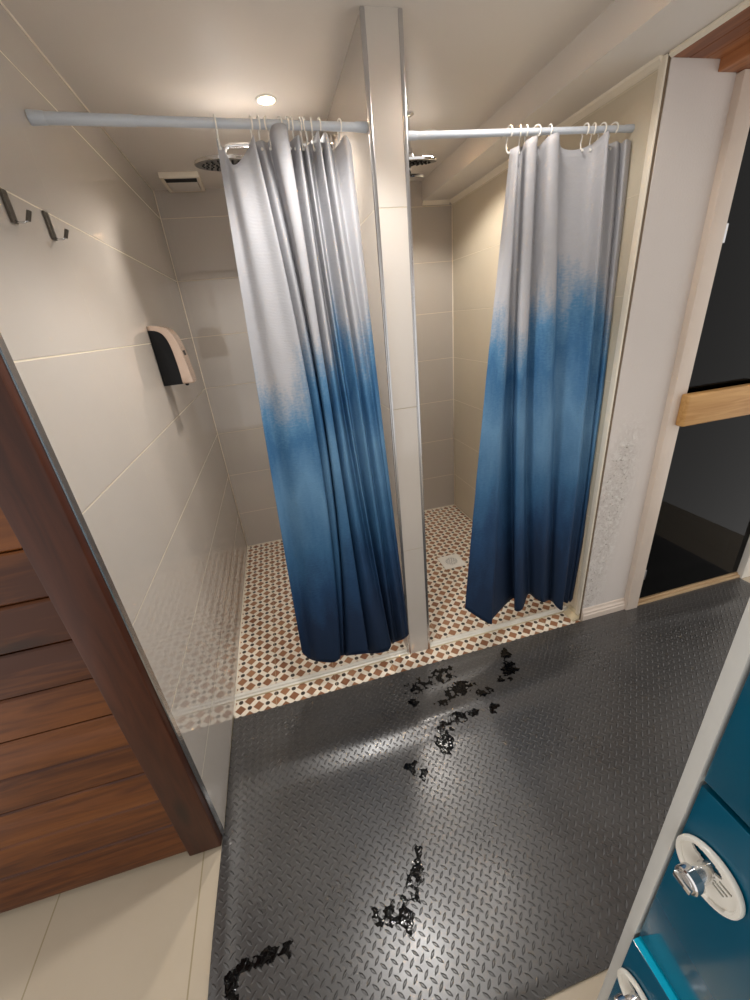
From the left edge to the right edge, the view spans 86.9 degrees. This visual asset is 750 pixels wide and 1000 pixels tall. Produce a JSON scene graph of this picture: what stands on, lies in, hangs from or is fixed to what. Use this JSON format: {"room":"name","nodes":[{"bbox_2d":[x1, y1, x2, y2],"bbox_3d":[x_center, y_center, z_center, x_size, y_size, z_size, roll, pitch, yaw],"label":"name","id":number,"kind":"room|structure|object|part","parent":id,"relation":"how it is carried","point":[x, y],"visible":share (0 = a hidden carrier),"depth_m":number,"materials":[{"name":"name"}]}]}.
{"room":"locker room showers","nodes":[
{"label":"locker room showers","id":0,"kind":"room"},
{"bbox_2d":[0,4,246,827],"bbox_3d":[-0.953,-0.256,1.881,0.100,2.464,2.160,-11,25,-11],"label":"wall","id":1,"kind":"structure","parent":0,"point":[141,459],"depth_m":1.23,"materials":[{"name":"beige tile"}]},
{"bbox_2d":[0,187,31,223],"bbox_3d":[-0.739,-0.608,0.820,0.040,0.060,0.022,-11,25,-11],"label":"coat hook","id":2,"kind":"object","parent":1,"relation":"attached to","point":[6,201],"visible":1,"depth_m":0.82,"materials":[{"name":"silver metal"}]},
{"bbox_3d":[-0.756,-0.606,0.816,0.005,0.059,0.022,-11,25,-11],"label":"plate","id":3,"kind":"part","parent":2,"relation":"part of","materials":[{"name":"black metal"}]},
{"bbox_2d":[41,210,68,240],"bbox_3d":[-0.783,-0.677,0.977,0.040,0.060,0.022,-11,25,-11],"label":"coat hook","id":4,"kind":"object","parent":1,"relation":"attached to","point":[45,214],"visible":1,"depth_m":0.97,"materials":[{"name":"silver metal"}]},
{"bbox_3d":[-0.800,-0.674,0.973,0.005,0.059,0.022,-11,25,-11],"label":"plate","id":5,"kind":"part","parent":4,"relation":"part of","materials":[{"name":"black metal"}]},
{"bbox_2d":[0,333,223,836],"bbox_3d":[-0.643,0.112,0.898,0.014,2.360,0.022,-11,25,-11],"label":"trim","id":6,"kind":"structure","parent":1,"relation":"attached to","point":[4,352],"depth_m":0.90,"materials":[{"name":"wood"}]},
{"bbox_2d":[147,326,196,385],"bbox_3d":[-0.878,-0.626,1.727,0.121,0.251,0.109,-11,25,-11],"label":"soap dispenser","id":7,"kind":"object","parent":1,"relation":"attached to","point":[173,361],"visible":1,"depth_m":1.68,"materials":[{"name":"black plastic"}]},
{"bbox_3d":[-0.899,-0.621,1.723,0.077,0.222,0.109,-11,25,-11],"label":"tank","id":8,"kind":"part","parent":7,"relation":"part of","materials":[{"name":"black plastic"}]},
{"bbox_2d":[25,109,367,132],"bbox_3d":[-0.441,-1.035,1.086,0.875,0.034,0.031,-12,26,-14],"label":"shower rod","id":9,"kind":"object","parent":1,"relation":"attached to","point":[35,117],"visible":1,"depth_m":1.05,"materials":[{"name":"white metal"}]},
{"bbox_2d":[213,114,221,149],"bbox_3d":[-0.437,-1.018,1.095,0.008,0.076,0.038,-13,26,-15],"label":"curtain ring","id":10,"kind":"object","parent":9,"relation":"hanging from","point":[220,148],"visible":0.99,"depth_m":1.10,"materials":[{"name":"plastic"}]},
{"bbox_2d":[216,123,408,662],"bbox_3d":[-0.167,-0.142,1.536,0.530,2.015,0.133,-11,25,-11],"label":"shower curtain","id":11,"kind":"object","parent":10,"relation":"hanging from","point":[294,221],"visible":1,"depth_m":1.42,"materials":[{"name":"fabric"}]},
{"bbox_2d":[248,115,252,138],"bbox_3d":[-0.347,-1.038,1.119,0.008,0.075,0.039,-16,26,-20],"label":"curtain ring","id":12,"kind":"object","parent":9,"relation":"hanging from","point":[250,117],"visible":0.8,"depth_m":1.10,"materials":[{"name":"plastic"}]},
{"bbox_2d":[256,115,263,150],"bbox_3d":[-0.327,-1.042,1.124,0.008,0.075,0.039,-15,26,-19],"label":"curtain ring","id":13,"kind":"object","parent":9,"relation":"hanging from","point":[257,116],"visible":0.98,"depth_m":1.11,"materials":[{"name":"plastic"}]},
{"bbox_2d":[264,115,271,150],"bbox_3d":[-0.305,-1.046,1.128,0.008,0.076,0.038,-4,24,4],"label":"curtain ring","id":14,"kind":"object","parent":9,"relation":"hanging from","point":[270,147],"visible":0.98,"depth_m":1.14,"materials":[{"name":"plastic"}]},
{"bbox_2d":[285,116,291,149],"bbox_3d":[-0.250,-1.057,1.143,0.008,0.076,0.038,-18,27,-24],"label":"curtain ring","id":15,"kind":"object","parent":9,"relation":"hanging from","point":[286,117],"visible":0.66,"depth_m":1.12,"materials":[{"name":"plastic"}]},
{"bbox_2d":[290,116,295,150],"bbox_3d":[-0.236,-1.060,1.146,0.008,0.076,0.038,-10,25,-10],"label":"curtain ring","id":16,"kind":"object","parent":9,"relation":"hanging from","point":[291,118],"visible":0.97,"depth_m":1.13,"materials":[{"name":"plastic"}]},
{"bbox_2d":[299,117,304,150],"bbox_3d":[-0.213,-1.065,1.152,0.008,0.076,0.038,-12,26,-12],"label":"curtain ring","id":17,"kind":"object","parent":9,"relation":"hanging from","point":[303,148],"visible":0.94,"depth_m":1.16,"materials":[{"name":"plastic"}]},
{"bbox_2d":[302,117,308,144],"bbox_3d":[-0.202,-1.068,1.155,0.008,0.076,0.038,-3,25,5],"label":"curtain ring","id":18,"kind":"object","parent":9,"relation":"hanging from","point":[303,118],"visible":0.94,"depth_m":1.14,"materials":[{"name":"plastic"}]},
{"bbox_2d":[310,117,315,151],"bbox_3d":[-0.183,-1.072,1.161,0.008,0.075,0.039,-7,25,-4],"label":"curtain ring","id":19,"kind":"object","parent":9,"relation":"hanging from","point":[314,149],"visible":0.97,"depth_m":1.17,"materials":[{"name":"plastic"}]},
{"bbox_2d":[337,118,341,142],"bbox_3d":[-0.104,-1.089,1.180,0.008,0.076,0.038,-16,27,-21],"label":"curtain ring","id":20,"kind":"object","parent":9,"relation":"hanging from","point":[338,119],"visible":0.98,"depth_m":1.17,"materials":[{"name":"plastic"}]},
{"bbox_2d":[224,715,234,828],"bbox_3d":[-0.586,1.081,1.604,0.010,0.012,0.475,-11,25,-11],"label":"trim","id":21,"kind":"structure","parent":1,"relation":"attached to","point":[233,715],"depth_m":1.62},
{"bbox_2d":[154,181,453,545],"bbox_3d":[-0.278,-0.831,2.979,1.830,2.464,0.100,-11,25,-11],"label":"wall","id":22,"kind":"structure","parent":0,"point":[196,225],"depth_m":2.76,"materials":[{"name":"beige tile"}]},
{"bbox_2d":[422,199,449,205],"bbox_3d":[0.405,-1.962,2.611,0.189,0.022,0.020,-11,25,-11],"label":"trim","id":23,"kind":"structure","parent":22,"relation":"attached to","point":[428,202],"depth_m":2.61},
{"bbox_2d":[1,0,614,189],"bbox_3d":[0.450,-1.157,0.456,4.400,0.100,4.695,-11,25,-11],"label":"ceiling","id":24,"kind":"structure","parent":0,"point":[465,59],"depth_m":1.25,"materials":[{"name":"paint"}]},
{"bbox_2d":[158,171,204,192],"bbox_3d":[-1.038,-1.716,2.141,0.195,0.026,0.260,-11,25,-11],"label":"ceiling vent","id":25,"kind":"object","parent":24,"relation":"in","point":[181,181],"visible":1,"depth_m":2.09,"materials":[{"name":"paint"}]},
{"bbox_3d":[-1.045,-1.727,2.167,0.151,0.022,0.160,-11,25,-11],"label":"plate","id":26,"kind":"part","parent":25,"relation":"part of","materials":[{"name":"paint"}]},
{"bbox_2d":[256,94,276,105],"bbox_3d":[-0.402,-1.477,1.462,0.076,0.006,0.076,-11,25,-11],"label":"recessed light","id":27,"kind":"object","parent":24,"relation":"in","point":[262,99],"visible":1,"depth_m":1.46,"materials":[{"name":"white glass"}]},
{"bbox_2d":[0,505,749,999],"bbox_3d":[0.688,1.090,1.441,4.400,0.100,4.595,-11,25,-11],"label":"floor","id":28,"kind":"structure","parent":0,"point":[145,932],"depth_m":1.27,"materials":[{"name":"beige tile"}]},
{"bbox_2d":[234,648,407,701],"bbox_3d":[-0.253,0.868,1.986,0.872,0.021,0.041,-11,25,-11],"label":"shower threshold","id":29,"kind":"object","parent":28,"relation":"on","point":[366,662],"visible":1,"depth_m":1.98,"materials":[{"name":"white stone"}]},
{"bbox_2d":[437,554,465,569],"bbox_3d":[0.536,0.429,2.774,0.152,0.008,0.152,-11,25,-11],"label":"floor drain","id":30,"kind":"object","parent":28,"relation":"on","point":[450,561],"visible":1,"depth_m":2.77,"materials":[{"name":"white plastic"}]},
{"bbox_2d":[208,578,749,999],"bbox_3d":[0.886,0.928,1.591,2.917,0.030,1.079,-11,25,-11],"label":"rubber mat","id":31,"kind":"object","parent":28,"relation":"on","point":[538,832],"visible":0.88,"depth_m":1.38,"materials":[{"name":"grey rubber"}]},
{"bbox_2d":[224,940,292,999],"bbox_3d":[-0.323,1.284,1.091,0.200,0.005,0.084,-21,29,-30],"label":"puddle","id":32,"kind":"object","parent":31,"relation":"on","point":[268,955],"visible":1,"depth_m":1.09,"materials":[{"name":"black liquid"}]},
{"bbox_2d":[371,844,423,937],"bbox_3d":[0.085,1.184,1.219,0.133,0.002,0.231,6,27,25],"label":"puddle","id":33,"kind":"object","parent":31,"relation":"on","point":[405,921],"visible":1,"depth_m":1.17,"materials":[{"name":"black liquid"}]},
{"bbox_2d":[404,665,493,706],"bbox_3d":[0.327,0.864,1.843,0.390,0.020,0.240,-11,25,-11],"label":"puddle","id":34,"kind":"object","parent":31,"relation":"on","point":[460,687],"visible":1,"depth_m":1.84,"materials":[{"name":"black liquid"}]},
{"bbox_2d":[403,702,499,781],"bbox_3d":[0.321,0.961,1.635,0.492,0.021,0.131,-23,30,-32],"label":"puddle","id":35,"kind":"object","parent":31,"relation":"on","point":[443,742],"visible":1,"depth_m":1.63,"materials":[{"name":"black liquid"}]},
{"bbox_2d":[497,647,519,681],"bbox_3d":[0.649,0.799,1.921,0.104,0.013,0.230,3,26,19],"label":"puddle","id":36,"kind":"object","parent":31,"relation":"on","point":[508,668],"visible":1,"depth_m":1.91,"materials":[{"name":"black liquid"}]},
{"bbox_2d":[430,606,566,647],"bbox_3d":[0.687,0.688,2.171,0.830,0.021,0.041,-11,25,-11],"label":"shower threshold","id":37,"kind":"object","parent":28,"relation":"on","point":[532,617],"visible":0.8,"depth_m":2.16,"materials":[{"name":"white stone"}]},
{"bbox_2d":[597,598,749,999],"bbox_3d":[0.644,0.530,0.292,0.511,1.880,0.606,-11,25,-11],"label":"locker","id":38,"kind":"object","parent":28,"relation":"on","point":[685,935],"visible":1,"depth_m":0.45,"materials":[{"name":"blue metal"}]},
{"bbox_3d":[0.450,0.880,0.555,0.024,0.371,0.274,-11,25,-11],"label":"door","id":39,"kind":"part","parent":38,"relation":"part of","materials":[{"name":"blue metal"}]},
{"bbox_3d":[0.420,0.536,0.397,0.014,0.371,0.274,-11,25,-11],"label":"door","id":40,"kind":"part","parent":38,"relation":"part of","materials":[{"name":"blue metal"}]},
{"bbox_3d":[0.386,0.192,0.238,0.014,0.371,0.274,-11,25,-11],"label":"door","id":41,"kind":"part","parent":38,"relation":"part of","materials":[{"name":"teal metal"}]},
{"bbox_2d":[322,6,429,653],"bbox_3d":[-0.061,-0.546,2.255,0.122,2.414,1.515,-11,25,-11],"label":"wall","id":42,"kind":"structure","parent":0,"point":[371,86],"depth_m":1.37,"materials":[{"name":"beige tile"}]},
{"bbox_2d":[194,135,333,170],"bbox_3d":[-0.441,-1.392,1.587,0.556,0.105,0.239,-11,25,-11],"label":"shower","id":43,"kind":"object","parent":42,"relation":"attached to","point":[210,162],"visible":0.49,"depth_m":1.54,"materials":[{"name":"silver metal"}]},
{"bbox_3d":[-0.393,-1.411,1.592,0.437,0.046,0.019,-11,25,-11],"label":"arm","id":44,"kind":"part","parent":43,"relation":"part of","materials":[{"name":"silver metal"}]},
{"bbox_2d":[0,0,563,717],"bbox_3d":[-0.017,-0.464,2.006,1.836,2.367,2.049,-11,25,-11],"label":"trim","id":45,"kind":"structure","parent":42,"relation":"attached to","point":[1,3],"depth_m":2.50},
{"bbox_3d":[0.072,-0.268,1.566,0.014,2.363,0.011,-11,25,-11],"label":"edge trim","id":46,"kind":"part","parent":42,"relation":"part of","materials":[{"name":"metal"}]},
{"bbox_3d":[0.176,-0.288,1.586,0.014,2.363,0.011,-11,25,-11],"label":"edge trim","id":47,"kind":"part","parent":42,"relation":"part of","materials":[{"name":"metal"}]},
{"bbox_2d":[407,111,436,178],"bbox_3d":[0.146,-1.528,1.720,0.240,0.230,0.237,-11,25,-11],"label":"shower","id":48,"kind":"object","parent":42,"relation":"attached to","point":[417,160],"visible":0.5,"depth_m":1.69,"materials":[{"name":"silver metal"}]},
{"bbox_3d":[0.143,-1.565,1.703,0.032,0.131,0.032,-11,25,-11],"label":"arm","id":49,"kind":"part","parent":48,"relation":"part of","materials":[{"name":"silver metal"}]},
{"bbox_2d":[452,69,657,620],"bbox_3d":[0.853,-0.658,2.485,0.100,2.357,1.673,-11,25,-11],"label":"wall","id":50,"kind":"structure","parent":0,"point":[477,216],"depth_m":2.41,"materials":[{"name":"beige tile"}]},
{"bbox_2d":[450,55,663,203],"bbox_3d":[0.700,-1.681,1.940,0.022,0.024,1.577,-11,25,-11],"label":"trim","id":51,"kind":"structure","parent":50,"relation":"attached to","point":[650,67],"depth_m":1.49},
{"bbox_2d":[563,605,579,621],"bbox_3d":[1.084,0.625,2.186,0.039,0.045,0.080,-11,25,-11],"label":"trim","id":52,"kind":"structure","parent":50,"relation":"attached to","point":[570,613],"depth_m":2.19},
{"bbox_2d":[575,53,670,619],"bbox_3d":[1.006,-0.368,1.706,0.008,2.255,0.027,-11,25,-11],"label":"trim","id":53,"kind":"structure","parent":50,"relation":"attached to","point":[662,67],"depth_m":1.51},
{"bbox_2d":[669,0,749,57],"bbox_3d":[1.285,-0.800,-0.111,0.011,0.020,2.999,-11,25,-11],"label":"trim","id":54,"kind":"structure","parent":50,"relation":"attached to","point":[743,5],"depth_m":1.11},
{"bbox_2d":[422,0,743,200],"bbox_3d":[1.026,-1.150,0.563,0.311,0.107,4.595,-11,25,-11],"label":"ceiling","id":55,"kind":"structure","parent":0,"point":[627,35],"depth_m":1.33,"materials":[{"name":"paint"}]},
{"bbox_2d":[674,6,749,58],"bbox_3d":[1.384,-0.820,-0.091,0.194,0.019,3.000,-11,25,-11],"label":"soffit","id":56,"kind":"structure","parent":55,"relation":"attached to","point":[734,33],"depth_m":1.17,"materials":[{"name":"red wood"}]},
{"bbox_2d":[580,57,736,619],"bbox_3d":[1.135,-0.414,1.771,0.265,2.262,0.120,-11,25,-11],"label":"wall","id":57,"kind":"structure","parent":0,"point":[697,99],"depth_m":1.53,"materials":[{"name":"paint"}]},
{"bbox_2d":[408,124,634,140],"bbox_3d":[0.496,-1.208,1.299,0.834,0.040,0.025,-11,25,-11],"label":"shower rod","id":58,"kind":"object","parent":57,"relation":"attached to","point":[413,135],"visible":0.96,"depth_m":1.28,"materials":[{"name":"white metal"}]},
{"bbox_2d":[505,125,512,154],"bbox_3d":[0.439,-1.178,1.296,0.008,0.076,0.038,-13,26,-16],"label":"curtain ring","id":59,"kind":"object","parent":58,"relation":"hanging from","point":[511,126],"visible":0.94,"depth_m":1.30,"materials":[{"name":"plastic"}]},
{"bbox_2d":[518,125,521,154],"bbox_3d":[0.477,-1.187,1.304,0.008,0.075,0.039,0,25,12],"label":"curtain ring","id":60,"kind":"object","parent":58,"relation":"hanging from","point":[520,127],"visible":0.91,"depth_m":1.31,"materials":[{"name":"plastic"}]},
{"bbox_2d":[524,124,528,142],"bbox_3d":[0.498,-1.191,1.308,0.008,0.076,0.038,-5,25,2],"label":"curtain ring","id":61,"kind":"object","parent":58,"relation":"hanging from","point":[527,126],"visible":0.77,"depth_m":1.29,"materials":[{"name":"plastic"}]},
{"bbox_2d":[531,124,541,136],"bbox_3d":[0.534,-1.199,1.315,0.008,0.075,0.039,-23,30,-32],"label":"curtain ring","id":62,"kind":"object","parent":58,"relation":"hanging from","point":[536,124],"visible":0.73,"depth_m":1.30,"materials":[{"name":"plastic"}]},
{"bbox_2d":[580,122,589,151],"bbox_3d":[0.715,-1.238,1.351,0.008,0.076,0.038,-12,27,-13],"label":"curtain ring","id":63,"kind":"object","parent":58,"relation":"hanging from","point":[581,149],"visible":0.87,"depth_m":1.36,"materials":[{"name":"plastic"}]},
{"bbox_2d":[589,122,596,151],"bbox_3d":[0.746,-1.245,1.357,0.008,0.075,0.039,-5,25,2],"label":"curtain ring","id":64,"kind":"object","parent":58,"relation":"hanging from","point":[590,149],"visible":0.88,"depth_m":1.36,"materials":[{"name":"plastic"}]},
{"bbox_2d":[596,122,606,140],"bbox_3d":[0.779,-1.252,1.364,0.008,0.075,0.039,-15,26,-19],"label":"curtain ring","id":65,"kind":"object","parent":58,"relation":"hanging from","point":[605,123],"visible":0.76,"depth_m":1.35,"materials":[{"name":"plastic"}]},
{"bbox_2d":[608,122,618,149],"bbox_3d":[0.823,-1.261,1.372,0.008,0.076,0.038,-20,28,-29],"label":"curtain ring","id":66,"kind":"object","parent":58,"relation":"hanging from","point":[617,123],"visible":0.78,"depth_m":1.36,"materials":[{"name":"plastic"}]},
{"bbox_2d":[465,131,630,623],"bbox_3d":[0.659,-0.287,1.700,0.706,2.002,0.164,-14,26,-17],"label":"shower curtain","id":67,"kind":"object","parent":66,"relation":"hanging from","point":[563,213],"visible":1,"depth_m":1.60,"materials":[{"name":"fabric"}]},
{"bbox_2d":[581,598,624,620],"bbox_3d":[1.251,0.600,2.167,0.267,0.076,0.016,-11,25,-11],"label":"baseboard","id":68,"kind":"structure","parent":57,"relation":"attached to","point":[591,612],"depth_m":2.16,"materials":[{"name":"beige paint"}]},
{"bbox_3d":[-1.185,0.187,0.855,0.900,2.364,0.100,-11,25,-11],"label":"wall","id":69,"kind":"structure","parent":0,"visible":0},
{"bbox_2d":[0,354,221,912],"bbox_3d":[-1.036,0.334,0.865,0.858,2.038,0.041,-11,25,-11],"label":"door","id":70,"kind":"structure","parent":69,"relation":"in","point":[97,781],"depth_m":1.03,"materials":[{"name":"red wood"}]},
{"bbox_3d":[-1.042,0.329,0.862,0.663,2.020,0.032,-11,25,-11],"label":"plank panel","id":71,"kind":"part","parent":70,"relation":"part of","materials":[{"name":"red wood"}]},
{"bbox_3d":[1.700,-1.612,1.410,1.460,0.102,0.119,-11,25,-11],"label":"wall","id":72,"kind":"structure","parent":0,"visible":0},
{"bbox_2d":[718,42,749,71],"bbox_3d":[1.606,-0.848,-0.042,0.274,0.050,3.000,-11,25,-11],"label":"beam","id":73,"kind":"structure","parent":72,"relation":"attached to","point":[738,60],"depth_m":1.24,"materials":[{"name":"red wood"}]},
{"bbox_3d":[2.307,-0.686,1.981,0.415,2.364,0.120,-11,25,-11],"label":"wall","id":74,"kind":"structure","parent":0,"visible":0},
{"bbox_2d":[624,69,749,609],"bbox_3d":[1.704,-0.478,1.843,0.884,2.212,0.151,-12,25,-13],"label":"door","id":75,"kind":"structure","parent":74,"relation":"in","point":[694,530],"depth_m":1.80,"materials":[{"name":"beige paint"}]},
{"bbox_3d":[1.560,-0.431,1.764,0.472,0.140,0.040,-11,25,-11],"label":"handle","id":76,"kind":"part","parent":75,"relation":"part of","materials":[{"name":"brown wood"}]},
{"bbox_3d":[2.086,-0.563,1.945,0.070,2.212,0.128,-11,25,-11],"label":"casing","id":77,"kind":"part","parent":75,"relation":"part of","materials":[{"name":"white plastic"}]}
]}

